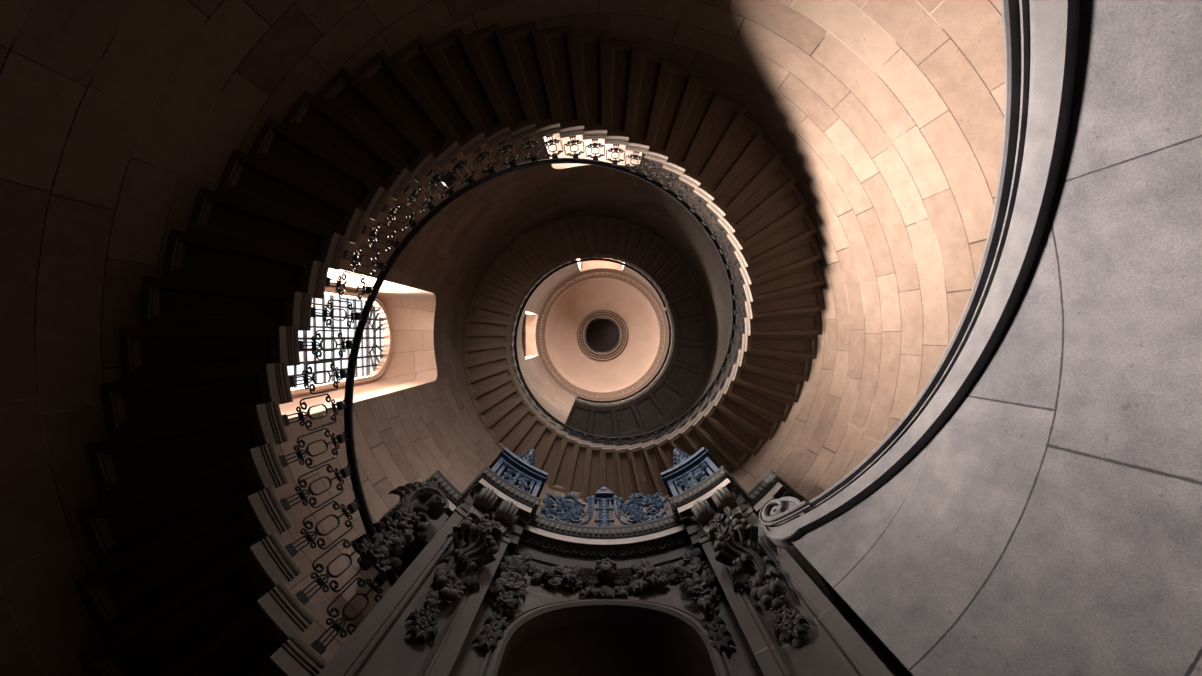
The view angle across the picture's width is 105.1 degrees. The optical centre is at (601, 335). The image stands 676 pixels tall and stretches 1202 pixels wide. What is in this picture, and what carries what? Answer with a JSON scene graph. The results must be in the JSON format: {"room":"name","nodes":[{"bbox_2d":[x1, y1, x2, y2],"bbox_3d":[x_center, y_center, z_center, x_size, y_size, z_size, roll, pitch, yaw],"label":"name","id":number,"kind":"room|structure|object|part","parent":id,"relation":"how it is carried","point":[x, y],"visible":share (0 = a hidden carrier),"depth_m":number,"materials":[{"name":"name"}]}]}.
{"room":"spiral stairwell","nodes":[
{"label":"spiral stairwell","id":0,"kind":"room"},
{"bbox_2d":[0,0,1004,675],"bbox_3d":[-0.072,-0.141,12.200,7.505,26.800,7.709,44,-90,0],"label":"wall","id":1,"kind":"structure","parent":0,"point":[887,116],"depth_m":4.43,"materials":[{"name":"beige stone"}]},
{"bbox_2d":[288,286,392,398],"bbox_3d":[-4.494,0.038,7.245,0.190,4.950,1.720,-1,-90,0],"label":"window","id":2,"kind":"structure","parent":1,"relation":"in","point":[379,369],"depth_m":8.40,"materials":[{"name":"clear glass"}]},
{"bbox_2d":[74,22,824,675],"bbox_3d":[0.030,-0.041,8.900,7.208,13.381,7.208,0,-90,0],"label":"staircase","id":3,"kind":"structure","parent":1,"relation":"attached to","point":[193,575],"depth_m":4.31,"materials":[{"name":"brown stone"}]},
{"bbox_2d":[279,135,746,654],"bbox_3d":[0.030,-0.041,9.379,4.912,13.973,4.912,-7,-90,0],"label":"balustrade","id":4,"kind":"object","parent":3,"relation":"on","point":[352,470],"visible":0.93,"depth_m":4.54,"materials":[{"name":"black metal"}]},
{"bbox_3d":[0.030,-0.041,9.780,4.912,13.170,4.912,0,-90,0],"label":"handrail","id":5,"kind":"part","parent":4,"relation":"part of","materials":[{"name":"black metal"}]},
{"bbox_2d":[537,269,668,400],"bbox_3d":[0.030,-0.041,25.575,7.280,0.850,7.280,0,-90,0],"label":"trim","id":6,"kind":"structure","parent":1,"relation":"attached to","point":[569,283],"depth_m":25.53,"materials":[{"name":"stone"}]},
{"bbox_2d":[563,290,708,440],"bbox_3d":[1.631,1.506,15.679,2.756,0.240,6.738,44,-90,0],"label":"landing","id":7,"kind":"object","parent":1,"relation":"attached to","point":[683,369],"visible":0.98,"depth_m":15.63,"materials":[{"name":"stone"}]},
{"bbox_2d":[575,309,671,403],"bbox_3d":[1.198,1.154,16.196,4.518,0.787,1.570,-44,-90,0],"label":"balustrade","id":8,"kind":"object","parent":7,"relation":"on","point":[666,312],"visible":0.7,"depth_m":16.54,"materials":[{"name":"black metal"}]},
{"bbox_3d":[1.211,1.103,15.682,1.587,0.225,4.552,44,-90,0],"label":"edge moulding","id":9,"kind":"part","parent":7,"relation":"part of","materials":[{"name":"stone"}]},
{"bbox_2d":[546,278,658,391],"bbox_3d":[0.030,-0.041,27.150,6.480,2.300,6.480,0,-90,0],"label":"ceiling","id":10,"kind":"structure","parent":0,"point":[639,317],"depth_m":27.59,"materials":[{"name":"paint"}]},
{"bbox_2d":[577,310,627,360],"bbox_3d":[0.030,-0.041,28.318,3.120,0.364,3.120,0,-90,0],"label":"trim","id":11,"kind":"structure","parent":10,"relation":"attached to","point":[589,318],"depth_m":28.21,"materials":[{"name":"stone"}]},
{"bbox_2d":[585,318,619,352],"bbox_3d":[0.030,-0.041,29.350,2.200,2.100,2.200,0,-90,0],"label":"ceiling","id":12,"kind":"structure","parent":0,"point":[602,335],"depth_m":30.30,"materials":[{"name":"brown paint"}]},
{"bbox_2d":[759,0,1201,675],"bbox_3d":[1.182,-0.758,1.512,2.226,5.424,4.888,-31,-90,0],"label":"wall","id":13,"kind":"structure","parent":0,"point":[1035,509],"depth_m":2.04,"materials":[{"name":"stone"}]},
{"label":"floor","id":14,"kind":"structure","parent":0,"visible":0},
{"bbox_2d":[317,466,912,675],"bbox_3d":[0.030,2.280,2.050,5.085,6.500,1.957,0,-90,0],"label":"portal","id":15,"kind":"object","parent":14,"relation":"on","point":[699,589],"visible":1,"depth_m":3.89,"materials":[{"name":"stone"}]},
{"bbox_2d":[489,447,548,497],"bbox_3d":[-1.106,1.835,6.330,0.793,2.060,0.374,31,-90,0],"label":"pedestal","id":16,"kind":"object","parent":15,"relation":"on","point":[519,471],"visible":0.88,"depth_m":6.06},
{"bbox_3d":[-1.073,1.778,5.679,0.461,0.602,0.084,31,-90,0],"label":"scroll panel","id":17,"kind":"part","parent":16,"relation":"part of","materials":[{"name":"blue paint"}]},
{"bbox_3d":[-1.109,1.839,5.680,0.687,0.760,0.243,31,-90,0],"label":"post frame","id":18,"kind":"part","parent":16,"relation":"part of","materials":[{"name":"blue paint"}]},
{"bbox_2d":[539,487,669,525],"bbox_3d":[0.030,2.249,6.090,1.614,1.580,0.284,0,-90,0],"label":"cresting","id":19,"kind":"object","parent":15,"relation":"on","point":[604,496],"visible":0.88,"depth_m":5.90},
{"bbox_3d":[0.030,2.425,1.528,1.733,5.455,0.309,0,-90,0],"label":"niche moulding","id":20,"kind":"part","parent":15,"relation":"part of","materials":[{"name":"stone"}]},
{"bbox_2d":[660,447,719,497],"bbox_3d":[1.173,1.831,6.330,0.793,2.060,0.374,-31,-90,0],"label":"pedestal","id":21,"kind":"object","parent":15,"relation":"on","point":[686,473],"visible":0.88,"depth_m":6.06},
{"bbox_3d":[1.175,1.835,5.680,0.687,0.760,0.243,-31,-90,0],"label":"post frame","id":22,"kind":"part","parent":21,"relation":"part of","materials":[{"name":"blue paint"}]},
{"bbox_3d":[1.139,1.775,5.696,0.461,0.604,0.084,-31,-90,0],"label":"scroll panel","id":23,"kind":"part","parent":21,"relation":"part of","materials":[{"name":"blue paint"}]}
]}

